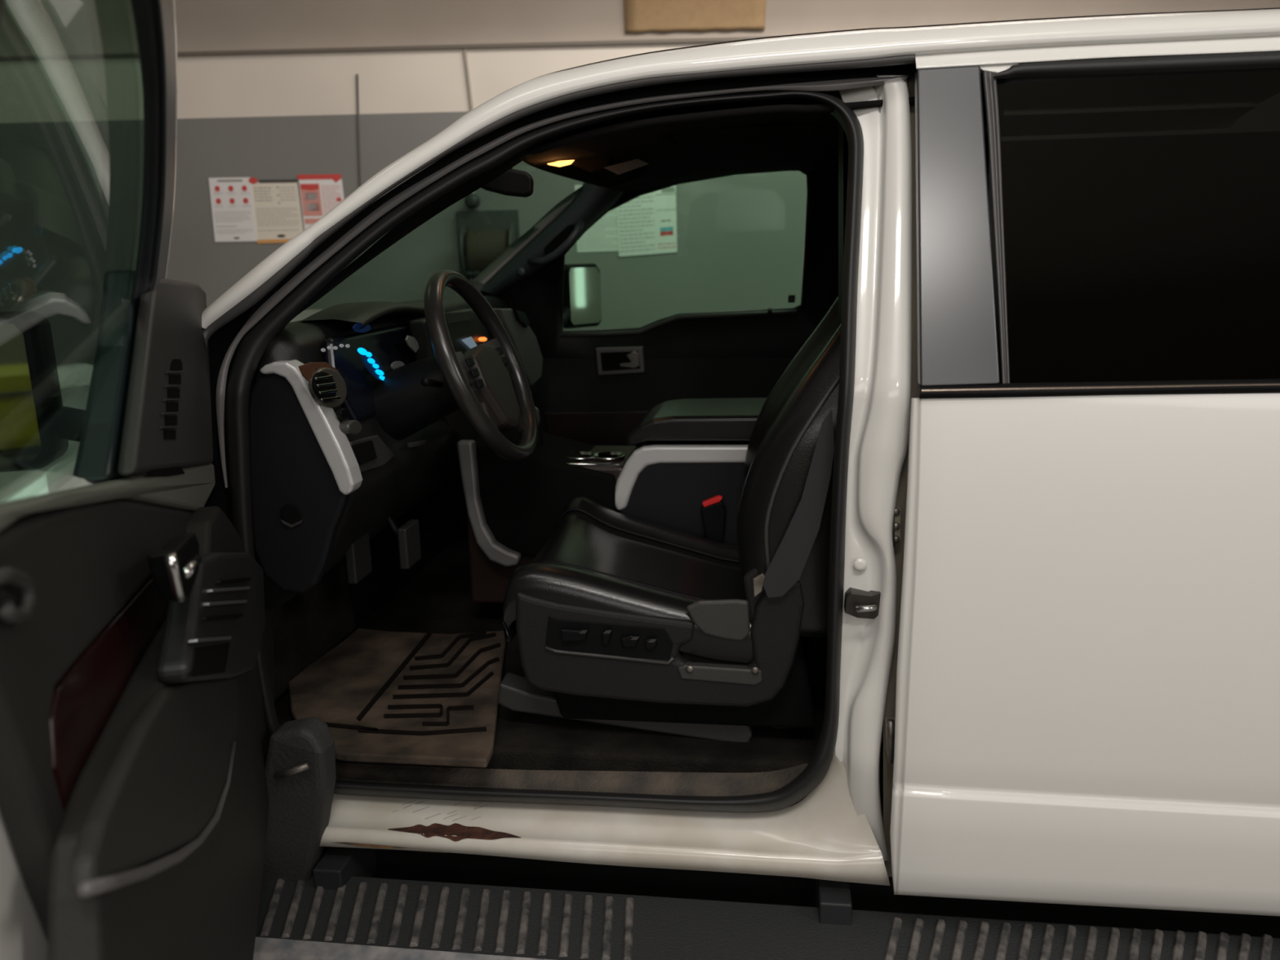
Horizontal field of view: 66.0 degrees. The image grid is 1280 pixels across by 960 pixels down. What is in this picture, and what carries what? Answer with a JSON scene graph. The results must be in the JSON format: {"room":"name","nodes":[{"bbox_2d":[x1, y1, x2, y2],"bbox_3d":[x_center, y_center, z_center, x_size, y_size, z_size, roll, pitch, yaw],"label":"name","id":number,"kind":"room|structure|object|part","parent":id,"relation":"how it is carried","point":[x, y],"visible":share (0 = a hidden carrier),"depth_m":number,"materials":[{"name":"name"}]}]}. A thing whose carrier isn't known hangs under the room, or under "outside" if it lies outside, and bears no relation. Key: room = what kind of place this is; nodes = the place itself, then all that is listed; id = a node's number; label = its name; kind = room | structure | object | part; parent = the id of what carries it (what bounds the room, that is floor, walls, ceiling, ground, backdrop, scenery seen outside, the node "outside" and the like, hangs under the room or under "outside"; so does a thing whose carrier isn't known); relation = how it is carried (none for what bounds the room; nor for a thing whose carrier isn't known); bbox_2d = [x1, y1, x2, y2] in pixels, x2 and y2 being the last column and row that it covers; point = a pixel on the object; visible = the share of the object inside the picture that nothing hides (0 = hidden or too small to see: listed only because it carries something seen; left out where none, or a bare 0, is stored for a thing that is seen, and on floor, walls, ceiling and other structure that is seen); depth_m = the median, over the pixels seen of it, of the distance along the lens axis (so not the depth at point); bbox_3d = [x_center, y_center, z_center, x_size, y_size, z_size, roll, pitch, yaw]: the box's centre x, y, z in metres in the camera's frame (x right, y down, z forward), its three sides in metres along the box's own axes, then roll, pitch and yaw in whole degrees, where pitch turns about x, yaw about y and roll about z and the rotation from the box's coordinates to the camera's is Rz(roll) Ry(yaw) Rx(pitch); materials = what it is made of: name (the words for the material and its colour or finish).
{"room":"garage","nodes":[
{"label":"garage","id":0,"kind":"room"},
{"bbox_2d":[189,642,230,677],"bbox_3d":[-0.508,0.210,1.170,0.003,0.095,0.260,-5,13,-15],"label":"switch","id":1,"kind":"object","parent":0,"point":[206,660],"depth_m":1.15,"materials":[{"name":"black plastic"}]},
{"bbox_2d":[0,42,807,365],"bbox_3d":[-0.319,-0.836,5.028,16.000,2.551,0.200,-1,13,1],"label":"wall","id":2,"kind":"structure","parent":0,"point":[72,131],"depth_m":4.79,"materials":[{"name":"grey paint"}]},
{"bbox_2d":[208,177,257,241],"bbox_3d":[-1.996,-1.324,4.829,0.210,0.304,0.003,-1,13,1],"label":"poster","id":3,"kind":"object","parent":2,"relation":"attached to","point":[231,198],"visible":1,"depth_m":4.83,"materials":[{"name":"white paper"}]},
{"bbox_2d":[248,177,303,243],"bbox_3d":[-1.780,-1.322,4.828,0.246,0.313,0.003,-1,13,1],"label":"poster","id":4,"kind":"object","parent":2,"relation":"attached to","point":[276,202],"visible":1,"depth_m":4.83,"materials":[{"name":"beige paper"}]},
{"bbox_2d":[297,173,344,229],"bbox_3d":[-1.548,-1.328,4.822,0.226,0.322,0.003,-1,13,1],"label":"poster","id":5,"kind":"object","parent":2,"relation":"attached to","point":[319,193],"visible":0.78,"depth_m":4.81,"materials":[{"name":"white paper"}]},
{"bbox_2d":[304,192,317,200],"bbox_3d":[-1.603,-1.383,4.809,0.064,0.038,0.001,-1,13,1],"label":"picture","id":6,"kind":"object","parent":5,"relation":"on","point":[308,196],"depth_m":4.81,"materials":[{"name":"white paper"}]},
{"bbox_3d":[-1.604,-1.368,4.813,0.097,0.151,0.001,-1,13,1],"label":"salmon panel","id":7,"kind":"part","parent":5,"relation":"part of","materials":[{"name":"pink"}]},
{"bbox_2d":[306,203,319,211],"bbox_3d":[-1.601,-1.335,4.820,0.065,0.038,0.001,-1,13,1],"label":"picture","id":8,"kind":"object","parent":5,"relation":"attached to","point":[309,206],"depth_m":4.82,"materials":[{"name":"white paper"}]},
{"bbox_2d":[355,74,361,186],"bbox_3d":[-1.354,-1.621,4.751,0.047,0.628,0.011,-1,13,1],"label":"cable","id":9,"kind":"object","parent":2,"relation":"attached to","point":[357,75],"visible":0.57,"depth_m":4.73,"materials":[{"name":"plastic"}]},
{"bbox_2d":[0,35,773,61],"bbox_3d":[-0.348,-2.051,4.633,16.000,0.018,0.022,-1,13,1],"label":"trim","id":10,"kind":"structure","parent":2,"relation":"attached to","point":[708,39],"depth_m":4.64,"materials":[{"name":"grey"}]},
{"bbox_2d":[462,48,473,111],"bbox_3d":[-0.811,-1.854,4.688,0.039,0.371,0.016,-1,13,1],"label":"conduit","id":11,"kind":"object","parent":2,"relation":"attached to","point":[464,51],"visible":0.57,"depth_m":4.67,"materials":[{"name":"beige metal"}]},
{"bbox_2d":[464,191,479,208],"bbox_3d":[-0.811,-1.381,4.753,0.072,0.139,0.066,1,13,8],"label":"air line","id":12,"kind":"object","parent":2,"relation":"attached to","point":[472,201],"visible":0.83,"depth_m":4.73,"materials":[{"name":"grey"}]},
{"bbox_2d":[456,209,519,292],"bbox_3d":[-0.733,-1.082,4.732,0.316,0.420,0.265,-1,13,1],"label":"hose reel","id":13,"kind":"object","parent":2,"relation":"attached to","point":[482,235],"visible":0.52,"depth_m":4.67,"materials":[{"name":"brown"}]},
{"bbox_2d":[457,270,480,275],"bbox_3d":[-0.723,-1.012,4.797,0.300,0.020,0.160,-1,13,1],"label":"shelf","id":14,"kind":"object","parent":13,"relation":"attached to","point":[468,272],"depth_m":4.72,"materials":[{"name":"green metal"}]},
{"bbox_2d":[574,185,618,252],"bbox_3d":[-0.205,-1.279,4.818,0.217,0.318,0.002,-1,13,1],"label":"notice sheet","id":15,"kind":"object","parent":2,"relation":"attached to","point":[602,236],"visible":0.48,"depth_m":4.84,"materials":[{"name":"white paper"}]},
{"bbox_2d":[0,0,1279,56],"bbox_3d":[-0.373,-2.714,3.921,16.000,1.600,1.088,-1,13,1],"label":"wall","id":16,"kind":"structure","parent":2,"relation":"attached to","point":[27,27],"depth_m":4.58,"materials":[{"name":"beige paint"}]},
{"bbox_2d":[617,185,676,256],"bbox_3d":[0.033,-1.321,4.802,0.291,0.448,0.003,-1,13,1],"label":"poster","id":17,"kind":"object","parent":2,"relation":"attached to","point":[646,223],"visible":0.53,"depth_m":4.82,"materials":[{"name":"white paper"}]},
{"bbox_2d":[624,0,766,32],"bbox_3d":[0.252,-2.236,4.462,0.650,0.342,0.211,-1,13,1],"label":"cardboard box","id":18,"kind":"object","parent":2,"relation":"attached to","point":[640,15],"visible":1,"depth_m":4.56,"materials":[{"name":"brown cardboard"}]},
{"bbox_3d":[-0.329,1.369,1.372,18.000,0.100,11.000,1,13,8],"label":"floor","id":19,"kind":"structure","parent":0,"visible":0},
{"bbox_2d":[0,0,1279,959],"bbox_3d":[0.262,0.142,2.035,4.930,1.966,3.038,1,13,8],"label":"pickup truck","id":20,"kind":"object","parent":19,"relation":"on","point":[925,605],"visible":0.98,"depth_m":1.56,"materials":[{"name":"white paint"}]},
{"bbox_2d":[0,311,85,472],"bbox_3d":[-0.952,-0.132,1.463,0.326,0.230,0.218,1,13,8],"label":"mirror","id":21,"kind":"object","parent":20,"relation":"attached to","point":[36,428],"depth_m":1.43,"materials":[{"name":"clear glass"}]},
{"bbox_2d":[1,382,90,472],"bbox_3d":[-1.349,-0.186,2.559,1.330,0.200,1.720,1,13,8],"label":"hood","id":22,"kind":"object","parent":20,"relation":"attached to","point":[73,394],"depth_m":2.25,"materials":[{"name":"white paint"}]},
{"bbox_3d":[-0.634,0.395,1.197,0.075,0.830,1.130,-5,13,-15],"label":"driver door","id":23,"kind":"part","parent":20,"relation":"part of","materials":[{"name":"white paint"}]},
{"bbox_3d":[-0.599,0.404,1.390,0.040,0.670,1.283,-5,13,-15],"label":"panel","id":24,"kind":"part","parent":20,"relation":"part of","materials":[{"name":"black plastic"}]},
{"bbox_3d":[-0.659,-0.133,1.392,0.020,0.304,0.670,-5,13,-15],"label":"sail panel","id":25,"kind":"part","parent":20,"relation":"part of","materials":[{"name":"grey plastic"}]},
{"bbox_3d":[-0.465,0.098,0.987,0.011,0.056,0.030,-5,13,-15],"label":"door handle","id":26,"kind":"part","parent":20,"relation":"part of","materials":[{"name":"silver metal"}]},
{"bbox_3d":[-0.483,0.093,1.062,0.011,0.017,0.072,-5,13,-15],"label":"lock lever","id":27,"kind":"part","parent":20,"relation":"part of","materials":[{"name":"silver metal"}]},
{"bbox_2d":[187,635,231,643],"bbox_3d":[-0.508,0.189,1.169,0.010,0.083,0.217,-5,13,-15],"label":"switch","id":28,"kind":"object","parent":20,"relation":"attached to","point":[191,639],"depth_m":1.14,"materials":[{"name":"silver plastic"}]},
{"bbox_3d":[-0.582,0.187,1.376,0.035,0.272,0.694,-5,13,-15],"label":"armrest","id":29,"kind":"part","parent":20,"relation":"part of","materials":[{"name":"black plastic"}]},
{"bbox_2d":[200,613,243,620],"bbox_3d":[-0.532,0.174,1.255,0.010,0.098,0.274,-5,13,-15],"label":"switch","id":30,"kind":"object","parent":20,"relation":"attached to","point":[202,616],"depth_m":1.24,"materials":[{"name":"black plastic"}]},
{"bbox_2d":[203,600,246,605],"bbox_3d":[-0.542,0.161,1.292,0.010,0.101,0.296,-5,13,-15],"label":"switch","id":31,"kind":"object","parent":20,"relation":"attached to","point":[206,602],"depth_m":1.27,"materials":[{"name":"silver plastic"}]},
{"bbox_2d":[207,586,249,592],"bbox_3d":[-0.553,0.148,1.330,0.010,0.102,0.310,-5,13,-15],"label":"switch","id":32,"kind":"object","parent":20,"relation":"attached to","point":[210,588],"depth_m":1.30,"materials":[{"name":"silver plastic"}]},
{"bbox_2d":[215,577,250,583],"bbox_3d":[-0.564,0.139,1.367,0.010,0.085,0.268,-5,13,-15],"label":"switch","id":33,"kind":"object","parent":20,"relation":"attached to","point":[218,580],"depth_m":1.35,"materials":[{"name":"black plastic"}]},
{"bbox_2d":[308,367,346,408],"bbox_3d":[-0.536,-0.158,1.703,0.027,0.075,0.148,1,13,8],"label":"air vent","id":34,"kind":"object","parent":20,"relation":"attached to","point":[327,388],"depth_m":1.68,"materials":[{"name":"black plastic"}]},
{"bbox_2d":[338,420,361,435],"bbox_3d":[-0.512,-0.093,1.745,0.020,0.028,0.057,1,13,8],"label":"switch","id":35,"kind":"object","parent":20,"relation":"attached to","point":[346,427],"depth_m":1.73,"materials":[{"name":"grey plastic"}]},
{"bbox_2d":[298,301,425,336],"bbox_3d":[-0.582,-0.340,2.048,0.185,0.061,0.410,1,13,8],"label":"dashboard","id":36,"kind":"object","parent":20,"relation":"attached to","point":[372,318],"depth_m":1.95,"materials":[{"name":"black plastic"}]},
{"bbox_2d":[357,347,367,355],"bbox_3d":[-0.518,-0.240,1.840,0.002,0.016,0.041,1,13,8],"label":"light","id":37,"kind":"object","parent":20,"relation":"attached to","point":[362,351],"depth_m":1.84,"materials":[{"name":"blue plastic"}]},
{"bbox_2d":[365,351,372,357],"bbox_3d":[-0.514,-0.238,1.869,0.002,0.011,0.028,1,13,8],"label":"light","id":38,"kind":"object","parent":20,"relation":"on","point":[368,354],"depth_m":1.87,"materials":[{"name":"blue plastic"}]},
{"bbox_3d":[-0.524,-0.231,2.030,0.045,0.160,0.498,1,13,8],"label":"instrument panel","id":39,"kind":"part","parent":20,"relation":"part of","materials":[{"name":"black plastic"}]},
{"bbox_2d":[367,358,375,364],"bbox_3d":[-0.513,-0.227,1.881,0.002,0.012,0.032,1,13,8],"label":"light","id":40,"kind":"object","parent":20,"relation":"on","point":[370,361],"depth_m":1.88,"materials":[{"name":"blue plastic"}]},
{"bbox_3d":[-0.501,-0.054,1.844,0.010,0.073,0.194,1,13,8],"label":"switch panel","id":41,"kind":"part","parent":20,"relation":"part of","materials":[{"name":"grey plastic"}]},
{"bbox_2d":[372,363,378,368],"bbox_3d":[-0.510,-0.220,1.902,0.002,0.011,0.028,1,13,8],"label":"light","id":42,"kind":"object","parent":20,"relation":"on","point":[375,366],"depth_m":1.90,"materials":[{"name":"blue plastic"}]},
{"bbox_2d":[375,369,383,375],"bbox_3d":[-0.507,-0.209,1.921,0.002,0.015,0.038,1,13,8],"label":"light","id":43,"kind":"object","parent":20,"relation":"on","point":[378,372],"depth_m":1.92,"materials":[{"name":"blue plastic"}]},
{"bbox_2d":[378,375,385,380],"bbox_3d":[-0.505,-0.200,1.937,0.002,0.012,0.033,1,13,8],"label":"light","id":44,"kind":"object","parent":20,"relation":"on","point":[380,377],"depth_m":1.93,"materials":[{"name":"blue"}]},
{"bbox_3d":[-0.445,-0.350,1.738,0.546,0.463,0.120,-3,13,-8],"label":"windshield pillar trim","id":45,"kind":"part","parent":20,"relation":"part of","materials":[{"name":"black plastic"}]},
{"bbox_2d":[288,627,506,767],"bbox_3d":[-0.489,0.433,2.083,0.518,0.022,0.611,1,13,8],"label":"floor mat","id":46,"kind":"object","parent":20,"relation":"on","point":[428,698],"visible":0.83,"depth_m":2.02,"materials":[{"name":"rubber"}]},
{"bbox_2d":[444,311,474,324],"bbox_3d":[-0.420,-0.380,2.291,0.004,0.030,0.213,1,13,8],"label":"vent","id":47,"kind":"object","parent":20,"relation":"attached to","point":[461,317],"depth_m":2.30,"materials":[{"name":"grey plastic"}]},
{"bbox_2d":[478,337,487,341],"bbox_3d":[-0.394,-0.352,2.466,0.003,0.012,0.066,1,13,8],"label":"warning light","id":48,"kind":"object","parent":20,"relation":"attached to","point":[480,339],"depth_m":2.46,"materials":[{"name":"orange plastic"}]},
{"bbox_3d":[-0.353,0.056,2.316,0.135,0.303,0.030,1,13,8],"label":"console trim","id":49,"kind":"part","parent":20,"relation":"part of","materials":[{"name":"silver metal"}]},
{"bbox_2d":[480,167,533,197],"bbox_3d":[-0.307,-0.693,2.260,0.136,0.089,0.051,1,13,8],"label":"rearview mirror","id":50,"kind":"object","parent":20,"relation":"attached to","point":[513,182],"depth_m":2.24,"materials":[{"name":"black plastic"}]},
{"bbox_3d":[-0.340,-0.373,2.768,0.030,0.238,0.442,1,13,8],"label":"dash panel","id":51,"kind":"part","parent":20,"relation":"part of","materials":[{"name":"black plastic"}]},
{"bbox_2d":[512,310,529,327],"bbox_3d":[-0.326,-0.445,2.716,0.010,0.056,0.152,1,13,8],"label":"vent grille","id":52,"kind":"object","parent":20,"relation":"attached to","point":[520,319],"depth_m":2.69,"materials":[{"name":"black plastic"}]},
{"bbox_3d":[0.541,-0.788,2.837,2.192,0.443,0.181,1,13,11],"label":"roof rail","id":53,"kind":"part","parent":20,"relation":"part of","materials":[{"name":"black plastic"}]},
{"bbox_3d":[-0.269,-0.153,2.416,0.051,0.058,0.048,1,13,8],"label":"gear knob","id":54,"kind":"part","parent":20,"relation":"part of","materials":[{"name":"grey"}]},
{"bbox_3d":[-0.257,-0.099,2.427,0.042,0.105,0.032,1,13,8],"label":"gear lever","id":55,"kind":"part","parent":20,"relation":"part of","materials":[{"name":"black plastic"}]},
{"bbox_3d":[-0.217,0.026,2.461,0.359,0.282,0.280,1,13,8],"label":"console panel","id":56,"kind":"part","parent":20,"relation":"part of","materials":[{"name":"black"}]},
{"bbox_3d":[-0.278,-0.741,2.997,0.521,0.356,0.091,4,14,22],"label":"pillar trim","id":57,"kind":"part","parent":20,"relation":"part of","materials":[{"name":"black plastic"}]},
{"bbox_3d":[-0.260,-0.709,2.945,0.189,0.128,0.060,4,14,20],"label":"grab handle","id":58,"kind":"part","parent":20,"relation":"part of","materials":[{"name":"black plastic"}]},
{"bbox_3d":[-0.204,0.554,1.870,1.055,0.129,0.136,1,13,8],"label":"scuff plate","id":59,"kind":"part","parent":20,"relation":"part of","materials":[{"name":"black plastic"}]},
{"bbox_2d":[560,627,587,641],"bbox_3d":[-0.116,0.275,1.749,0.049,0.025,0.012,1,13,8],"label":"switch","id":60,"kind":"object","parent":20,"relation":"attached to","point":[567,634],"depth_m":1.74,"materials":[{"name":"grey plastic"}]},
{"bbox_2d":[563,263,601,328],"bbox_3d":[-0.230,-0.619,3.334,0.163,0.218,0.320,1,13,8],"label":"mirror","id":61,"kind":"object","parent":20,"relation":"attached to","point":[582,307],"depth_m":3.36,"materials":[{"name":"clear glass"}]},
{"bbox_3d":[-0.157,-0.037,2.319,0.220,0.006,0.006,1,13,8],"label":"deck chrome rail","id":62,"kind":"part","parent":20,"relation":"part of","materials":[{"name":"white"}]},
{"bbox_3d":[0.057,-0.156,3.106,0.727,0.134,0.010,1,13,8],"label":"door wood panel","id":63,"kind":"part","parent":20,"relation":"part of","materials":[{"name":"brown wood"}]},
{"bbox_3d":[-0.136,0.565,1.799,1.152,0.257,0.124,1,13,8],"label":"rocker sill","id":64,"kind":"part","parent":20,"relation":"part of","materials":[{"name":"white paint"}]},
{"bbox_2d":[601,627,612,645],"bbox_3d":[-0.058,0.277,1.741,0.019,0.030,0.012,1,13,8],"label":"switch","id":65,"kind":"object","parent":20,"relation":"attached to","point":[606,633],"depth_m":1.74,"materials":[{"name":"grey plastic"}]},
{"bbox_2d":[600,351,639,371],"bbox_3d":[-0.062,-0.373,3.099,0.125,0.061,0.005,1,13,8],"label":"door handle","id":66,"kind":"object","parent":20,"relation":"on","point":[610,361],"depth_m":3.10,"materials":[{"name":"silver"}]},
{"bbox_3d":[0.009,-0.010,3.178,1.329,0.765,0.080,1,13,8],"label":"passenger door panel","id":67,"kind":"part","parent":20,"relation":"part of","materials":[{"name":"black plastic"}]},
{"bbox_3d":[0.039,0.192,2.013,0.505,0.210,0.552,1,13,8],"label":"driver seat","id":68,"kind":"part","parent":20,"relation":"part of","materials":[{"name":"black leather"}]},
{"bbox_3d":[-0.033,-0.376,3.089,0.063,0.053,0.006,1,13,8],"label":"door lever","id":69,"kind":"part","parent":20,"relation":"part of","materials":[{"name":"silver metal"}]},
{"bbox_2d":[621,634,639,647],"bbox_3d":[-0.017,0.284,1.737,0.033,0.023,0.012,1,13,8],"label":"switch","id":70,"kind":"object","parent":20,"relation":"attached to","point":[627,640],"depth_m":1.73,"materials":[{"name":"grey plastic"}]},
{"bbox_2d":[644,636,657,650],"bbox_3d":[0.019,0.288,1.733,0.022,0.023,0.012,1,13,8],"label":"switch","id":71,"kind":"object","parent":20,"relation":"attached to","point":[651,642],"depth_m":1.73,"materials":[{"name":"grey plastic"}]},
{"bbox_3d":[0.073,-0.642,3.015,1.212,0.802,0.232,1,13,8],"label":"passenger door","id":72,"kind":"part","parent":20,"relation":"part of","materials":[{"name":"black plastic"}]},
{"bbox_3d":[0.035,-0.588,1.690,0.640,0.118,0.140,1,13,8],"label":"header trim","id":73,"kind":"part","parent":20,"relation":"part of","materials":[{"name":"black plastic"}]},
{"bbox_3d":[0.115,-0.005,2.291,0.362,0.157,0.030,1,13,8],"label":"console trim","id":74,"kind":"part","parent":20,"relation":"part of","materials":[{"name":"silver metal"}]},
{"bbox_3d":[0.091,0.321,2.047,0.526,0.180,0.450,1,13,8],"label":"seat","id":75,"kind":"part","parent":20,"relation":"part of","materials":[{"name":"black"}]},
{"bbox_3d":[0.173,-0.144,2.378,0.386,0.071,0.290,1,13,8],"label":"console lid","id":76,"kind":"part","parent":20,"relation":"part of","materials":[{"name":"black leather"}]},
{"bbox_3d":[0.142,0.343,1.746,0.149,0.034,0.020,1,13,8],"label":"rail","id":77,"kind":"part","parent":20,"relation":"part of","materials":[{"name":"grey plastic"}]},
{"bbox_3d":[0.361,-0.478,1.525,2.184,0.449,0.235,1,13,8],"label":"roof rail","id":78,"kind":"part","parent":20,"relation":"part of","materials":[{"name":"white metal"}]},
{"bbox_3d":[0.180,-0.664,1.877,0.326,0.042,0.030,1,13,8],"label":"roof trim panel","id":79,"kind":"part","parent":20,"relation":"part of","materials":[{"name":"black fabric"}]},
{"bbox_3d":[0.401,-0.521,3.041,0.014,0.020,0.018,1,13,8],"label":"door lock knob","id":80,"kind":"part","parent":20,"relation":"part of","materials":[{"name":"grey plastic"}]},
{"bbox_3d":[0.561,0.777,1.938,3.400,0.220,0.220,1,13,8],"label":"underbody rail","id":81,"kind":"part","parent":20,"relation":"part of","materials":[{"name":"black"}]},
{"bbox_3d":[0.474,-0.028,1.763,0.249,1.285,0.242,1,13,8],"label":"pillar trim","id":82,"kind":"part","parent":20,"relation":"part of","materials":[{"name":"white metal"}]},
{"bbox_3d":[0.364,0.199,1.610,0.059,0.048,0.030,1,13,8],"label":"striker plate","id":83,"kind":"part","parent":20,"relation":"part of","materials":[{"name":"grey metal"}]},
{"bbox_3d":[0.439,-0.171,1.877,0.491,0.780,0.569,1,13,8],"label":"backrest","id":84,"kind":"part","parent":20,"relation":"part of","materials":[{"name":"black leather"}]},
{"bbox_3d":[0.674,-0.829,2.127,1.733,0.134,1.240,1,13,8],"label":"roof panel","id":85,"kind":"part","parent":20,"relation":"part of","materials":[{"name":"white paint"}]},
{"bbox_3d":[0.962,0.317,1.533,1.114,0.938,0.161,1,13,8],"label":"door","id":86,"kind":"part","parent":20,"relation":"part of","materials":[{"name":"white paint"}]},
{"bbox_3d":[0.897,-0.129,1.385,0.986,0.034,0.045,1,13,8],"label":"belt moulding","id":87,"kind":"part","parent":20,"relation":"part of","materials":[{"name":"black plastic"}]},
{"bbox_3d":[1.439,-0.323,2.968,1.750,1.350,0.040,1,13,8],"label":"panel","id":88,"kind":"part","parent":20,"relation":"part of","materials":[{"name":"silver metal"}]}
]}

